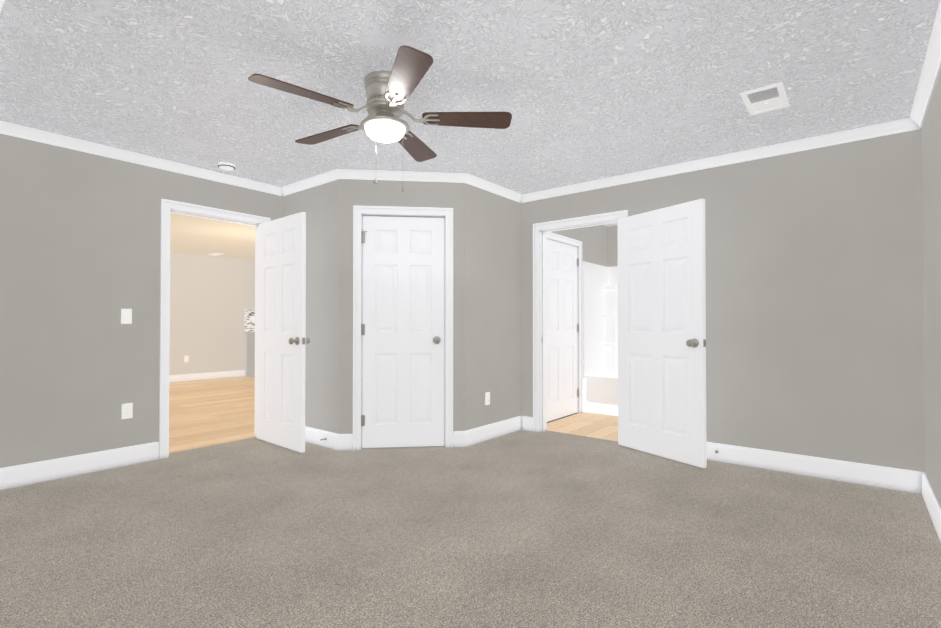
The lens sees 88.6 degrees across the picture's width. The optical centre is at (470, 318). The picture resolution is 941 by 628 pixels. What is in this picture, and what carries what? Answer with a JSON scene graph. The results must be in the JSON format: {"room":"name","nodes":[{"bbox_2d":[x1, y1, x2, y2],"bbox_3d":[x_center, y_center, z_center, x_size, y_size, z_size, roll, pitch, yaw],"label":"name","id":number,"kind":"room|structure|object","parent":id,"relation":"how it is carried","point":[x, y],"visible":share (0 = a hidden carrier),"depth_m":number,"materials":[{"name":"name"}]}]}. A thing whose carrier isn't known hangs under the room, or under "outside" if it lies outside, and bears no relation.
{"room":"empty bedroom","nodes":[
{"label":"empty bedroom","id":0,"kind":"room"},
{"bbox_2d":[0,134,282,467],"bbox_3d":[-2.089,-0.076,4.589,0.120,2.440,4.220,0,-1,39],"label":"wall","id":1,"kind":"structure","parent":0,"point":[79,265],"depth_m":3.54,"materials":[{"name":"paint"}]},
{"bbox_2d":[0,441,159,489],"bbox_3d":[-2.893,1.062,3.464,0.015,0.142,1.179,0,-1,39],"label":"baseboard","id":2,"kind":"structure","parent":1,"relation":"attached to","point":[47,470],"depth_m":3.50,"materials":[{"name":"white wood"}]},
{"bbox_2d":[121,309,131,323],"bbox_3d":[-2.671,-0.021,3.749,0.021,0.118,0.072,0,-1,39],"label":"switch plate","id":3,"kind":"object","parent":1,"relation":"attached to","point":[126,316],"visible":1,"depth_m":3.75,"materials":[{"name":"white plastic"}]},
{"bbox_2d":[122,403,132,418],"bbox_3d":[-2.670,0.717,3.752,0.008,0.118,0.072,0,-1,39],"label":"electrical outlet","id":4,"kind":"object","parent":1,"relation":"attached to","point":[127,408],"visible":1,"depth_m":3.75,"materials":[{"name":"white plastic"}]},
{"bbox_2d":[159,199,270,458],"bbox_3d":[-2.289,0.082,4.337,0.168,2.119,0.934,0,-1,39],"label":"door frame","id":5,"kind":"structure","parent":1,"relation":"attached to","point":[168,207],"depth_m":3.97,"materials":[{"name":"white wood"}]},
{"bbox_2d":[257,212,309,452],"bbox_3d":[-1.708,0.114,4.335,0.801,2.032,0.183,-1,-1,41],"label":"door leaf","id":6,"kind":"structure","parent":1,"relation":"in","point":[283,340],"depth_m":4.28,"materials":[{"name":"white wood"}]},
{"bbox_2d":[169,376,254,452],"bbox_3d":[-3.043,1.208,7.824,5.430,0.060,6.500,0,-1,39],"label":"floor","id":7,"kind":"structure","parent":0,"point":[203,413],"depth_m":5.98,"materials":[{"name":"wood"}]},
{"bbox_2d":[245,310,254,376],"bbox_3d":[-3.674,0.040,10.875,0.640,2.340,2.536,0,-1,39],"label":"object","id":8,"kind":"object","parent":7,"relation":"on","point":[249,324],"depth_m":10.05,"materials":[{"name":"grey"}]},
{"bbox_2d":[169,252,254,375],"bbox_3d":[-5.209,-0.024,9.571,0.120,2.440,6.740,0,-1,39],"label":"wall","id":9,"kind":"structure","parent":0,"point":[212,299],"depth_m":9.53,"materials":[{"name":"beige paint"}]},
{"bbox_2d":[184,356,188,361],"bbox_3d":[-5.416,0.762,9.203,0.008,0.118,0.072,0,-1,39],"label":"outlet","id":10,"kind":"object","parent":9,"relation":"attached to","point":[186,358],"visible":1,"depth_m":9.20,"materials":[{"name":"white plastic"}]},
{"bbox_2d":[169,370,244,382],"bbox_3d":[-5.942,1.116,8.538,0.015,0.140,3.930,0,-1,39],"label":"baseboard","id":11,"kind":"structure","parent":9,"relation":"attached to","point":[203,376],"depth_m":9.45,"materials":[{"name":"white wood"}]},
{"bbox_2d":[283,179,520,433],"bbox_3d":[-0.667,-0.072,4.912,1.697,2.440,1.697,0,-1,39],"label":"wall","id":12,"kind":"structure","parent":0,"point":[486,291],"depth_m":4.39,"materials":[{"name":"paint"}]},
{"bbox_2d":[305,426,351,450],"bbox_3d":[-1.462,1.072,4.446,1.022,0.142,0.060,0,-1,39],"label":"baseboard","id":13,"kind":"structure","parent":12,"relation":"attached to","point":[339,442],"depth_m":4.26,"materials":[{"name":"white wood"}]},
{"bbox_2d":[361,216,444,447],"bbox_3d":[-0.592,0.113,4.281,0.740,2.032,0.183,0,-1,-6],"label":"closet door leaf","id":14,"kind":"structure","parent":12,"relation":"in","point":[403,331],"depth_m":4.26,"materials":[{"name":"white wood"}]},
{"bbox_2d":[353,205,452,450],"bbox_3d":[-0.594,0.077,4.298,0.871,2.129,0.124,0,-1,-6],"label":"door frame","id":15,"kind":"structure","parent":12,"relation":"attached to","point":[359,212],"depth_m":4.25,"materials":[{"name":"white wood"}]},
{"bbox_2d":[0,0,940,202],"bbox_3d":[-0.592,-1.278,2.557,4.773,0.078,5.300,0,-1,39],"label":"crown molding","id":16,"kind":"structure","parent":12,"relation":"attached to","point":[930,73],"depth_m":3.85,"materials":[{"name":"white wood"}]},
{"bbox_2d":[485,392,489,404],"bbox_3d":[0.164,0.755,4.577,0.008,0.118,0.072,0,-1,39],"label":"electrical outlet","id":17,"kind":"object","parent":12,"relation":"attached to","point":[487,398],"visible":1,"depth_m":4.57,"materials":[{"name":"white plastic"}]},
{"bbox_2d":[0,0,938,260],"bbox_3d":[-1.749,-1.327,5.457,10.443,0.080,8.620,0,-1,39],"label":"ceiling","id":18,"kind":"structure","parent":0,"point":[582,90],"depth_m":2.63,"materials":[{"name":"white paint"}]},
{"bbox_2d":[218,162,234,170],"bbox_3d":[-2.055,-1.282,4.068,0.131,0.038,0.131,0,-1,39],"label":"smoke detector","id":19,"kind":"object","parent":18,"relation":"attached to","point":[226,166],"visible":1,"depth_m":4.03,"materials":[{"name":"white plastic"}]},
{"bbox_2d":[248,45,511,191],"bbox_3d":[-0.510,-1.001,2.673,1.329,0.629,1.350,0,-1,39],"label":"ceiling fan","id":20,"kind":"object","parent":18,"relation":"attached to","point":[388,93],"visible":1,"depth_m":2.58,"materials":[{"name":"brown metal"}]},
{"bbox_2d":[740,82,789,114],"bbox_3d":[1.764,-1.308,2.887,0.210,0.012,0.370,0,-1,39],"label":"ceiling vent","id":21,"kind":"object","parent":18,"relation":"in","point":[766,99],"visible":1,"depth_m":2.87,"materials":[{"name":"white metal"}]},
{"bbox_2d":[0,430,940,627],"bbox_3d":[-0.592,1.153,2.531,5.013,0.060,5.540,0,-1,39],"label":"floor carpet","id":22,"kind":"object","parent":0,"point":[531,529],"visible":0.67,"depth_m":2.41,"materials":[{"name":"beige carpet"}]},
{"bbox_2d":[552,225,607,266],"bbox_3d":[1.255,-0.062,5.959,0.132,2.440,2.100,0,-1,39],"label":"wall","id":23,"kind":"structure","parent":0,"point":[599,244],"depth_m":6.28,"materials":[{"name":"paint"}]},
{"bbox_2d":[546,239,578,421],"bbox_3d":[1.015,0.127,5.636,0.121,2.032,0.871,0,-1,39],"label":"door leaf","id":24,"kind":"structure","parent":23,"relation":"in","point":[562,262],"depth_m":5.62,"materials":[{"name":"white wood"}]},
{"bbox_2d":[546,232,582,412],"bbox_3d":[1.019,0.096,5.634,0.144,2.119,1.004,0,-1,39],"label":"door frame","id":25,"kind":"structure","parent":23,"relation":"attached to","point":[562,239],"depth_m":5.94,"materials":[{"name":"white wood"}]},
{"bbox_2d":[547,412,617,440],"bbox_3d":[1.889,1.182,5.361,1.590,0.060,1.980,0,-1,39],"label":"floor","id":26,"kind":"structure","parent":0,"point":[600,426],"depth_m":5.21,"materials":[{"name":"wood"}]},
{"bbox_2d":[582,261,617,415],"bbox_3d":[2.253,0.217,5.826,1.582,1.880,0.808,0,-1,39],"label":"shower","id":27,"kind":"object","parent":26,"relation":"on","point":[600,330],"visible":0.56,"depth_m":6.23,"materials":[{"name":"white plastic"}]},
{"bbox_2d":[608,225,617,266],"bbox_3d":[2.546,-0.059,6.194,1.590,2.440,0.120,0,-1,39],"label":"wall","id":28,"kind":"structure","parent":0,"point":[612,230],"depth_m":6.61,"materials":[{"name":"paint"}]},
{"bbox_2d":[521,129,924,471],"bbox_3d":[1.149,-0.075,4.622,4.893,2.440,0.120,0,-1,39],"label":"wall","id":29,"kind":"structure","parent":0,"point":[814,305],"depth_m":3.50,"materials":[{"name":"paint"}]},
{"bbox_2d":[533,210,627,445],"bbox_3d":[1.073,0.086,4.681,0.984,2.119,0.168,0,-1,39],"label":"door frame","id":30,"kind":"structure","parent":29,"relation":"attached to","point":[540,230],"depth_m":4.91,"materials":[{"name":"white wood"}]},
{"bbox_2d":[618,199,706,467],"bbox_3d":[1.555,0.110,4.000,0.183,2.032,0.851,0,-1,-30],"label":"door leaf","id":31,"kind":"structure","parent":29,"relation":"in","point":[661,334],"depth_m":3.94,"materials":[{"name":"white wood"}]},
{"bbox_2d":[706,442,915,492],"bbox_3d":[2.155,1.064,3.719,1.907,0.142,0.015,0,-1,39],"label":"baseboard","id":32,"kind":"structure","parent":29,"relation":"attached to","point":[905,480],"depth_m":3.45,"materials":[{"name":"white wood"}]},
{"bbox_2d":[921,71,940,506],"bbox_3d":[1.280,-0.114,0.969,0.120,2.440,5.420,0,-1,39],"label":"wall","id":33,"kind":"structure","parent":0,"point":[931,185],"depth_m":2.73,"materials":[{"name":"paint"}]},
{"bbox_2d":[916,471,940,542],"bbox_3d":[1.265,1.036,1.046,0.015,0.142,5.300,0,-1,39],"label":"baseboard","id":34,"kind":"structure","parent":33,"relation":"attached to","point":[923,487],"depth_m":2.77,"materials":[{"name":"white wood"}]}
]}

